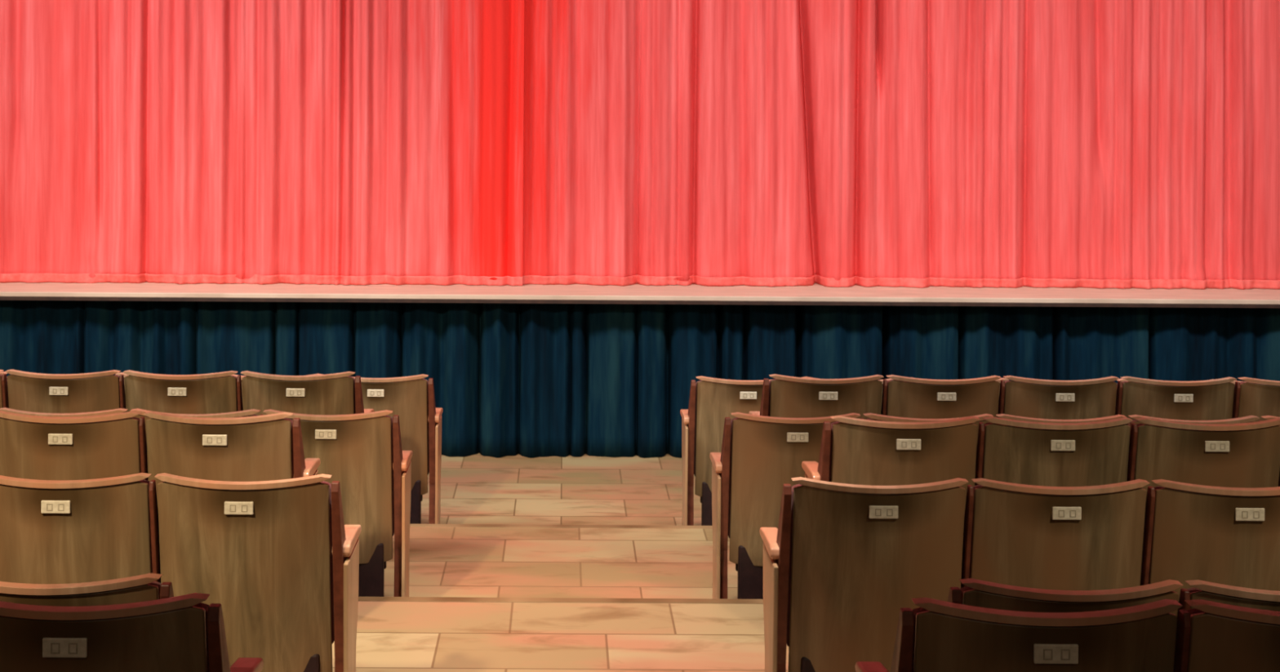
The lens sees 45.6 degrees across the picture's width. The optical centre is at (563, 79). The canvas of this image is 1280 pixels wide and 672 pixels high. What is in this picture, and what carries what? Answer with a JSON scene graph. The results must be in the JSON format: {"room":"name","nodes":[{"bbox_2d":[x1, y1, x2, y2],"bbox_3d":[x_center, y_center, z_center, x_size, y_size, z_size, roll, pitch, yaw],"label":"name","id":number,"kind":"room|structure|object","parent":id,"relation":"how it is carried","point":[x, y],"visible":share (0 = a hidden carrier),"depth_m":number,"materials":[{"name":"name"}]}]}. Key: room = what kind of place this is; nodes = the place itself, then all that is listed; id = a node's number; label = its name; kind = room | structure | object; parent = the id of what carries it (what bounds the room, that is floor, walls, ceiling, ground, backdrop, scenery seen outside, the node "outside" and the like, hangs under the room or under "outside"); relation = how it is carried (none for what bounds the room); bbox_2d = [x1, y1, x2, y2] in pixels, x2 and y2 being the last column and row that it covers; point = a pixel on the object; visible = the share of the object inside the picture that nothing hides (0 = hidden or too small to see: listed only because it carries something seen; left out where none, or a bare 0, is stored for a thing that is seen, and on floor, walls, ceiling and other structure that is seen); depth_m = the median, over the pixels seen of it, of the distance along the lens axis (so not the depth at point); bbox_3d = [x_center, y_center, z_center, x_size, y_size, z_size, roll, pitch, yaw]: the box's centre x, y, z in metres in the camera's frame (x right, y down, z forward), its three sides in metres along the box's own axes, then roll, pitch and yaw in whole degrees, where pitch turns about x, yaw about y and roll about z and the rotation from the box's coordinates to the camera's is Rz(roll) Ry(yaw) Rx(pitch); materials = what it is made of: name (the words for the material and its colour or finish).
{"room":"event venue","nodes":[
{"label":"event venue","id":0,"kind":"room"},
{"bbox_2d":[421,452,701,525],"bbox_3d":[-0.015,2.463,4.800,13.200,0.120,14.800,0,0,0],"label":"floor","id":1,"kind":"structure","parent":0,"point":[477,488],"depth_m":8.87,"materials":[{"name":"beige tile"}]},
{"bbox_2d":[0,371,7,380],"bbox_3d":[-3.106,1.940,7.919,0.558,0.886,0.365,0,0,0],"label":"seat","id":2,"kind":"object","parent":1,"relation":"on","point":[1,372],"visible":0.04,"depth_m":7.79,"materials":[{"name":"brown wood"}]},
{"bbox_2d":[115,372,215,385],"bbox_3d":[-2.026,1.947,7.919,0.558,0.886,0.365,0,0,0],"label":"seat","id":3,"kind":"object","parent":1,"relation":"on","point":[119,373],"visible":0.02,"depth_m":7.79,"materials":[{"name":"brown wood"}]},
{"bbox_2d":[226,373,323,406],"bbox_3d":[-1.486,1.951,7.919,0.558,0.886,0.365,0,0,0],"label":"seat","id":4,"kind":"object","parent":1,"relation":"on","point":[242,376],"visible":0.02,"depth_m":7.78,"materials":[{"name":"brown wood"}]},
{"bbox_2d":[332,373,443,524],"bbox_3d":[-0.935,1.954,7.919,0.579,0.886,0.365,0,0,0],"label":"seat","id":5,"kind":"object","parent":1,"relation":"on","point":[411,397],"visible":0.48,"depth_m":7.82,"materials":[{"name":"brown wood"}]},
{"bbox_2d":[423,378,429,474],"bbox_3d":[-0.962,1.800,7.851,0.522,0.523,0.178,0,0,0],"label":"cushion","id":6,"kind":"object","parent":5,"relation":"on","point":[426,384],"depth_m":7.84,"materials":[{"name":"brown wood"}]},
{"bbox_2d":[383,526,737,599],"bbox_3d":[-0.015,2.318,2.510,13.200,0.170,10.220,0,0,0],"label":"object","id":7,"kind":"structure","parent":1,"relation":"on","point":[444,562],"depth_m":7.02,"materials":[{"name":"beige tile"}]},
{"bbox_2d":[0,369,8,408],"bbox_3d":[-2.829,1.772,7.099,0.558,0.886,0.365,0,0,0],"label":"seat","id":8,"kind":"object","parent":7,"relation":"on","point":[3,382],"visible":0.25,"depth_m":6.99,"materials":[{"name":"brown wood"}]},
{"bbox_2d":[5,368,125,413],"bbox_3d":[-2.289,1.776,7.099,0.558,0.886,0.365,0,0,0],"label":"seat","id":9,"kind":"object","parent":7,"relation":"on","point":[33,392],"visible":0.37,"depth_m":6.95,"materials":[{"name":"brown wood"}]},
{"bbox_2d":[0,407,131,419],"bbox_3d":[-2.025,1.777,6.289,0.558,0.886,0.365,0,0,0],"label":"seat","id":10,"kind":"object","parent":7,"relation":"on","point":[5,409],"visible":0.07,"depth_m":6.13,"materials":[{"name":"brown wood"}]},
{"bbox_2d":[123,369,243,417],"bbox_3d":[-1.749,1.779,7.099,0.558,0.886,0.365,0,0,0],"label":"seat","id":11,"kind":"object","parent":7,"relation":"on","point":[160,393],"visible":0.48,"depth_m":6.95,"materials":[{"name":"brown wood"}]},
{"bbox_2d":[231,375,237,408],"bbox_3d":[-1.765,1.625,7.031,0.522,0.523,0.178,0,0,0],"label":"cushion","id":12,"kind":"object","parent":11,"relation":"on","point":[233,379],"depth_m":6.99,"materials":[{"name":"red fabric"}]},
{"bbox_2d":[129,408,262,440],"bbox_3d":[-1.485,1.780,6.289,0.558,0.886,0.365,0,0,0],"label":"seat","id":13,"kind":"object","parent":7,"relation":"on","point":[246,413],"visible":0.16,"depth_m":6.14,"materials":[{"name":"brown wood"}]},
{"bbox_2d":[143,411,320,509],"bbox_3d":[-1.198,1.618,5.489,0.579,0.886,0.365,0,0,0],"label":"seat","id":14,"kind":"object","parent":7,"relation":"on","point":[264,447],"visible":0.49,"depth_m":5.35,"materials":[{"name":"brown wood"}]},
{"bbox_2d":[284,417,293,478],"bbox_3d":[-1.224,1.464,5.421,0.522,0.523,0.178,0,0,0],"label":"cushion","id":15,"kind":"object","parent":14,"relation":"on","point":[289,424],"depth_m":5.39,"materials":[{"name":"red fabric"}]},
{"bbox_2d":[240,370,373,415],"bbox_3d":[-1.199,1.782,7.099,0.579,0.886,0.365,0,0,0],"label":"seat","id":16,"kind":"object","parent":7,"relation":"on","point":[316,394],"visible":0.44,"depth_m":6.95,"materials":[{"name":"brown wood"}]},
{"bbox_2d":[349,376,355,413],"bbox_3d":[-1.225,1.629,7.031,0.522,0.523,0.178,0,0,0],"label":"cushion","id":17,"kind":"object","parent":16,"relation":"on","point":[352,380],"depth_m":6.99,"materials":[{"name":"red fabric"}]},
{"bbox_2d":[262,408,413,596],"bbox_3d":[-0.934,1.784,6.289,0.579,0.886,0.365,0,0,0],"label":"seat","id":18,"kind":"object","parent":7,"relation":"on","point":[364,452],"visible":0.56,"depth_m":6.18,"materials":[{"name":"brown wood"}]},
{"bbox_2d":[385,415,394,536],"bbox_3d":[-0.961,1.630,6.221,0.522,0.523,0.178,0,0,0],"label":"cushion","id":19,"kind":"object","parent":18,"relation":"on","point":[389,421],"depth_m":6.21,"materials":[{"name":"red fabric"}]},
{"bbox_2d":[332,600,788,671],"bbox_3d":[-0.013,2.150,1.730,13.200,0.164,8.660,0,0,0],"label":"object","id":20,"kind":"structure","parent":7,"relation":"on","point":[393,636],"depth_m":5.64,"materials":[{"name":"beige tile"}]},
{"bbox_2d":[0,409,148,480],"bbox_3d":[-1.748,1.614,5.489,0.558,0.886,0.365,0,0,0],"label":"seat","id":21,"kind":"object","parent":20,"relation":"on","point":[37,447],"visible":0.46,"depth_m":5.34,"materials":[{"name":"brown wood"}]},
{"bbox_2d":[132,417,141,472],"bbox_3d":[-1.764,1.461,5.421,0.522,0.523,0.178,0,0,0],"label":"cushion","id":22,"kind":"object","parent":21,"relation":"on","point":[136,422],"depth_m":5.38,"materials":[{"name":"brown wood"}]},
{"bbox_2d":[0,472,160,583],"bbox_3d":[-1.484,1.616,4.649,0.558,0.886,0.365,0,0,0],"label":"seat","id":23,"kind":"object","parent":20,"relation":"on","point":[52,531],"visible":0.64,"depth_m":4.51,"materials":[{"name":"brown wood"}]},
{"bbox_2d":[140,479,152,573],"bbox_3d":[-1.500,1.462,4.581,0.522,0.523,0.178,0,0,0],"label":"cushion","id":24,"kind":"object","parent":23,"relation":"on","point":[146,486],"depth_m":4.55,"materials":[{"name":"red fabric"}]},
{"bbox_2d":[0,573,173,606],"bbox_3d":[-1.198,1.618,3.729,0.579,0.886,0.365,0,0,0],"label":"seat","id":25,"kind":"object","parent":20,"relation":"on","point":[141,588],"visible":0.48,"depth_m":3.57,"materials":[{"name":"brown wood"}]},
{"bbox_2d":[148,581,161,599],"bbox_3d":[-1.224,1.464,3.661,0.522,0.523,0.178,0,0,0],"label":"cushion","id":26,"kind":"object","parent":25,"relation":"on","point":[154,588],"depth_m":3.61,"materials":[{"name":"red fabric"}]},
{"bbox_2d":[154,472,361,671],"bbox_3d":[-0.933,1.619,4.649,0.579,0.886,0.365,0,0,0],"label":"seat","id":27,"kind":"object","parent":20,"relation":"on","point":[280,558],"visible":0.9,"depth_m":4.53,"materials":[{"name":"brown wood"}]},
{"bbox_2d":[320,480,334,643],"bbox_3d":[-0.960,1.466,4.581,0.522,0.523,0.178,0,0,0],"label":"cushion","id":28,"kind":"object","parent":27,"relation":"on","point":[327,489],"depth_m":4.57,"materials":[{"name":"red fabric"}]},
{"bbox_2d":[358,596,763,603],"bbox_3d":[-0.013,2.082,6.042,13.200,0.033,0.044,0,0,0],"label":"trim","id":29,"kind":"structure","parent":20,"relation":"attached to","point":[360,598],"depth_m":6.04,"materials":[{"name":"brown wood"}]},
{"bbox_2d":[759,476,968,671],"bbox_3d":[0.897,1.631,4.618,0.637,0.886,0.308,0,0,14],"label":"seat","id":30,"kind":"object","parent":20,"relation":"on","point":[842,562],"visible":0.85,"depth_m":4.53,"materials":[{"name":"brown wood"}]},
{"bbox_2d":[786,484,801,646],"bbox_3d":[0.941,1.478,4.581,0.522,0.523,0.178,0,0,0],"label":"cushion","id":31,"kind":"object","parent":30,"relation":"on","point":[794,492],"depth_m":4.57,"materials":[{"name":"red fabric"}]},
{"bbox_2d":[801,415,980,515],"bbox_3d":[1.161,1.633,5.458,0.637,0.886,0.308,0,0,14],"label":"seat","id":32,"kind":"object","parent":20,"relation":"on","point":[853,451],"visible":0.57,"depth_m":5.35,"materials":[{"name":"brown wood"}]},
{"bbox_2d":[829,421,839,481],"bbox_3d":[1.206,1.479,5.421,0.522,0.523,0.178,0,0,0],"label":"cushion","id":33,"kind":"object","parent":32,"relation":"on","point":[833,427],"depth_m":5.39,"materials":[{"name":"brown wood"}]},
{"bbox_2d":[974,416,1133,486],"bbox_3d":[1.726,1.636,5.489,0.562,0.886,0.365,0,0,0],"label":"seat","id":34,"kind":"object","parent":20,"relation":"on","point":[1095,453],"visible":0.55,"depth_m":5.35,"materials":[{"name":"brown wood"}]},
{"bbox_2d":[981,422,992,485],"bbox_3d":[1.746,1.483,5.421,0.522,0.523,0.178,0,0,0],"label":"cushion","id":35,"kind":"object","parent":34,"relation":"on","point":[986,428],"depth_m":5.38,"materials":[{"name":"brown wood"}]},
{"bbox_2d":[960,478,1150,590],"bbox_3d":[1.461,1.634,4.649,0.562,0.886,0.365,0,0,0],"label":"seat","id":36,"kind":"object","parent":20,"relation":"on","point":[1044,537],"visible":0.67,"depth_m":4.52,"materials":[{"name":"brown wood"}]},
{"bbox_2d":[968,484,983,578],"bbox_3d":[1.481,1.481,4.581,0.522,0.523,0.178,0,0,0],"label":"cushion","id":37,"kind":"object","parent":36,"relation":"on","point":[975,492],"depth_m":4.55,"materials":[{"name":"brown wood"}]},
{"bbox_2d":[947,577,1182,616],"bbox_3d":[1.161,1.633,3.698,0.637,0.886,0.308,0,0,14],"label":"seat","id":38,"kind":"object","parent":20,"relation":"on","point":[977,593],"visible":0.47,"depth_m":3.57,"materials":[{"name":"brown wood"}]},
{"bbox_2d":[960,586,973,604],"bbox_3d":[1.206,1.479,3.661,0.522,0.523,0.178,0,0,0],"label":"cushion","id":39,"kind":"object","parent":38,"relation":"on","point":[966,593],"depth_m":3.61,"materials":[{"name":"red fabric"}]},
{"bbox_2d":[1126,417,1279,497],"bbox_3d":[2.266,1.639,5.489,0.562,0.886,0.365,0,0,0],"label":"seat","id":40,"kind":"object","parent":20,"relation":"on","point":[1242,455],"visible":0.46,"depth_m":5.35,"materials":[{"name":"brown wood"}]},
{"bbox_2d":[1140,479,1279,599],"bbox_3d":[2.001,1.638,4.649,0.562,0.886,0.365,0,0,0],"label":"seat","id":41,"kind":"object","parent":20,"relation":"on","point":[1219,535],"visible":0.55,"depth_m":4.51,"materials":[{"name":"brown wood"}]},
{"bbox_2d":[1148,485,1164,578],"bbox_3d":[2.021,1.484,4.581,0.522,0.523,0.178,0,0,0],"label":"cushion","id":42,"kind":"object","parent":41,"relation":"on","point":[1156,494],"depth_m":4.55,"materials":[{"name":"brown wood"}]},
{"bbox_2d":[1176,579,1279,627],"bbox_3d":[1.726,1.636,3.729,0.562,0.886,0.365,0,0,0],"label":"seat","id":43,"kind":"object","parent":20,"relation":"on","point":[1263,599],"visible":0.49,"depth_m":3.58,"materials":[{"name":"brown wood"}]},
{"bbox_2d":[1186,587,1200,593],"bbox_3d":[1.746,1.483,3.661,0.522,0.523,0.178,0,0,0],"label":"cushion","id":44,"kind":"object","parent":43,"relation":"on","point":[1191,590],"depth_m":3.63,"materials":[{"name":"red fabric"}]},
{"bbox_3d":[-0.012,1.984,0.425,13.200,0.167,6.050,0,0,0],"label":"platform","id":45,"kind":"object","parent":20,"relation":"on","visible":0},
{"bbox_2d":[0,592,263,671],"bbox_3d":[-0.937,1.452,3.099,0.579,0.886,0.365,0,0,0],"label":"seat","id":46,"kind":"object","parent":45,"relation":"on","point":[178,633],"visible":1,"depth_m":2.95,"materials":[{"name":"brown wood"}]},
{"bbox_2d":[193,602,209,671],"bbox_3d":[-0.964,1.298,3.031,0.522,0.523,0.178,0,0,0],"label":"cushion","id":47,"kind":"object","parent":46,"relation":"on","point":[201,611],"depth_m":2.99,"materials":[{"name":"red fabric"}]},
{"bbox_2d":[854,597,1182,671],"bbox_3d":[0.903,1.463,3.068,0.637,0.886,0.308,0,0,14],"label":"seat","id":48,"kind":"object","parent":45,"relation":"on","point":[937,635],"visible":1,"depth_m":2.95,"materials":[{"name":"brown wood"}]},
{"bbox_2d":[911,607,928,671],"bbox_3d":[0.948,1.310,3.031,0.522,0.523,0.178,0,0,0],"label":"cushion","id":49,"kind":"object","parent":48,"relation":"on","point":[919,615],"depth_m":2.99,"materials":[{"name":"red fabric"}]},
{"bbox_2d":[1173,599,1279,671],"bbox_3d":[1.468,1.467,3.099,0.562,0.886,0.365,0,0,0],"label":"seat","id":50,"kind":"object","parent":45,"relation":"on","point":[1213,636],"visible":0.83,"depth_m":2.96,"materials":[{"name":"brown wood"}]},
{"bbox_2d":[1186,608,1204,615],"bbox_3d":[1.488,1.314,3.031,0.522,0.523,0.178,0,0,0],"label":"cushion","id":51,"kind":"object","parent":50,"relation":"on","point":[1193,611],"depth_m":3.00,"materials":[{"name":"red fabric"}]},
{"bbox_2d":[409,523,712,528],"bbox_3d":[-0.014,2.246,7.602,13.200,0.033,0.044,0,0,0],"label":"trim","id":52,"kind":"structure","parent":7,"relation":"attached to","point":[411,524],"depth_m":7.59,"materials":[{"name":"brown wood"}]},
{"bbox_2d":[709,412,860,599],"bbox_3d":[0.896,1.796,6.258,0.637,0.886,0.308,0,0,14],"label":"seat","id":53,"kind":"object","parent":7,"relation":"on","point":[759,455],"visible":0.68,"depth_m":6.18,"materials":[{"name":"brown wood"}]},
{"bbox_2d":[728,417,737,537],"bbox_3d":[0.940,1.642,6.221,0.522,0.523,0.178,0,0,0],"label":"cushion","id":54,"kind":"object","parent":53,"relation":"on","point":[733,424],"depth_m":6.21,"materials":[{"name":"red fabric"}]},
{"bbox_2d":[748,373,884,419],"bbox_3d":[1.161,1.797,7.068,0.637,0.886,0.308,0,0,14],"label":"seat","id":55,"kind":"object","parent":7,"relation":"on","point":[804,397],"visible":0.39,"depth_m":6.95,"materials":[{"name":"brown wood"}]},
{"bbox_2d":[768,378,776,416],"bbox_3d":[1.205,1.644,7.031,0.522,0.523,0.178,0,0,0],"label":"cushion","id":56,"kind":"object","parent":55,"relation":"on","point":[772,383],"depth_m":6.99,"materials":[{"name":"red fabric"}]},
{"bbox_2d":[860,413,993,447],"bbox_3d":[1.460,1.799,6.289,0.562,0.886,0.365,0,0,0],"label":"seat","id":57,"kind":"object","parent":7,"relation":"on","point":[873,416],"visible":0.12,"depth_m":6.14,"materials":[{"name":"brown wood"}]},
{"bbox_2d":[880,374,1001,418],"bbox_3d":[1.725,1.801,7.099,0.562,0.886,0.365,0,0,0],"label":"seat","id":58,"kind":"object","parent":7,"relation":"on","point":[944,398],"visible":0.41,"depth_m":6.95,"materials":[{"name":"brown wood"}]},
{"bbox_2d":[885,379,893,415],"bbox_3d":[1.745,1.647,7.031,0.522,0.523,0.178,0,0,0],"label":"cushion","id":59,"kind":"object","parent":58,"relation":"on","point":[889,384],"depth_m":6.99,"materials":[{"name":"red fabric"}]},
{"bbox_2d":[997,375,1119,419],"bbox_3d":[2.265,1.804,7.099,0.562,0.886,0.365,0,0,0],"label":"seat","id":60,"kind":"object","parent":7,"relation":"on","point":[1091,398],"visible":0.33,"depth_m":6.95,"materials":[{"name":"brown wood"}]},
{"bbox_2d":[995,413,1126,422],"bbox_3d":[2.000,1.802,6.289,0.562,0.886,0.365,0,0,0],"label":"seat","id":61,"kind":"object","parent":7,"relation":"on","point":[1001,415],"visible":0.07,"depth_m":6.13,"materials":[{"name":"brown wood"}]},
{"bbox_2d":[1115,376,1236,420],"bbox_3d":[2.805,1.808,7.099,0.562,0.886,0.365,0,0,0],"label":"seat","id":62,"kind":"object","parent":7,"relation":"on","point":[1210,399],"visible":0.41,"depth_m":6.95,"materials":[{"name":"brown wood"}]},
{"bbox_2d":[1124,414,1259,434],"bbox_3d":[2.540,1.806,6.289,0.562,0.886,0.365,0,0,0],"label":"seat","id":63,"kind":"object","parent":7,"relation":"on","point":[1248,419],"visible":0.14,"depth_m":6.14,"materials":[{"name":"brown wood"}]},
{"bbox_2d":[1231,377,1279,422],"bbox_3d":[3.345,1.811,7.099,0.562,0.886,0.365,0,0,0],"label":"seat","id":64,"kind":"object","parent":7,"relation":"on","point":[1258,399],"visible":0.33,"depth_m":6.97,"materials":[{"name":"brown wood"}]},
{"bbox_2d":[1257,415,1279,426],"bbox_3d":[3.080,1.809,6.289,0.562,0.886,0.365,0,0,0],"label":"seat","id":65,"kind":"object","parent":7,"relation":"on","point":[1267,417],"visible":0.03,"depth_m":6.16,"materials":[{"name":"brown wood"}]},
{"bbox_2d":[680,375,788,525],"bbox_3d":[0.895,1.966,7.888,0.637,0.886,0.308,0,0,14],"label":"seat","id":66,"kind":"object","parent":1,"relation":"on","point":[711,400],"visible":0.49,"depth_m":7.82,"materials":[{"name":"brown wood"}]},
{"bbox_2d":[693,380,701,476],"bbox_3d":[0.939,1.812,7.851,0.522,0.523,0.178,0,0,0],"label":"cushion","id":67,"kind":"object","parent":66,"relation":"on","point":[697,386],"depth_m":7.84,"materials":[{"name":"brown wood"}]},
{"bbox_2d":[801,376,896,408],"bbox_3d":[1.459,1.969,7.919,0.562,0.886,0.365,0,0,0],"label":"seat","id":68,"kind":"object","parent":1,"relation":"on","point":[882,380],"visible":0.02,"depth_m":7.78,"materials":[{"name":"brown wood"}]},
{"bbox_2d":[912,377,1008,399],"bbox_3d":[1.999,1.972,7.919,0.562,0.886,0.365,0,0,0],"label":"seat","id":69,"kind":"object","parent":1,"relation":"on","point":[1003,379],"visible":0.02,"depth_m":7.79,"materials":[{"name":"brown wood"}]},
{"bbox_2d":[1115,378,1213,387],"bbox_3d":[3.079,1.979,7.919,0.562,0.886,0.365,0,0,0],"label":"seat","id":70,"kind":"object","parent":1,"relation":"on","point":[1121,380],"visible":0.02,"depth_m":7.79,"materials":[{"name":"brown wood"}]},
{"bbox_2d":[1231,380,1279,386],"bbox_3d":[3.619,1.983,7.919,0.562,0.886,0.365,0,0,0],"label":"seat","id":71,"kind":"object","parent":1,"relation":"on","point":[1233,382],"visible":0.02,"depth_m":7.78,"materials":[{"name":"brown wood"}]},
{"bbox_2d":[0,281,1279,304],"bbox_3d":[-0.009,1.362,10.850,13.196,0.030,2.680,0,0,0],"label":"stage","id":72,"kind":"structure","parent":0,"point":[815,292],"depth_m":9.63,"materials":[{"name":"brown wood"}]},
{"bbox_2d":[0,300,1279,457],"bbox_3d":[-0.007,1.891,9.737,12.994,1.017,0.231,0,0,0],"label":"stage skirt","id":73,"kind":"object","parent":72,"relation":"hanging from","point":[525,380],"visible":0.49,"depth_m":9.69,"materials":[{"name":"blue fabric"}]},
{"bbox_2d":[0,296,1279,307],"bbox_3d":[-0.009,1.387,9.523,13.196,0.020,0.055,0,0,0],"label":"trim","id":74,"kind":"structure","parent":72,"relation":"attached to","point":[2,298],"depth_m":9.49,"materials":[{"name":"brown wood"}]},
{"bbox_3d":[0.014,-2.247,4.800,13.200,0.100,14.800,0,0,0],"label":"ceiling","id":75,"kind":"structure","parent":0,"visible":0},
{"bbox_2d":[0,0,524,285],"bbox_3d":[-3.378,-0.436,9.952,6.240,3.524,0.117,0,0,0],"label":"stage curtain","id":76,"kind":"object","parent":75,"relation":"hanging from","point":[344,142],"visible":1,"depth_m":9.96,"materials":[{"name":"red fabric"}]},
{"bbox_2d":[522,0,1279,288],"bbox_3d":[3.082,-0.396,10.066,6.844,3.524,0.262,0,0,0],"label":"stage curtain","id":77,"kind":"object","parent":75,"relation":"hanging from","point":[921,144],"visible":1,"depth_m":10.01,"materials":[{"name":"red fabric"}]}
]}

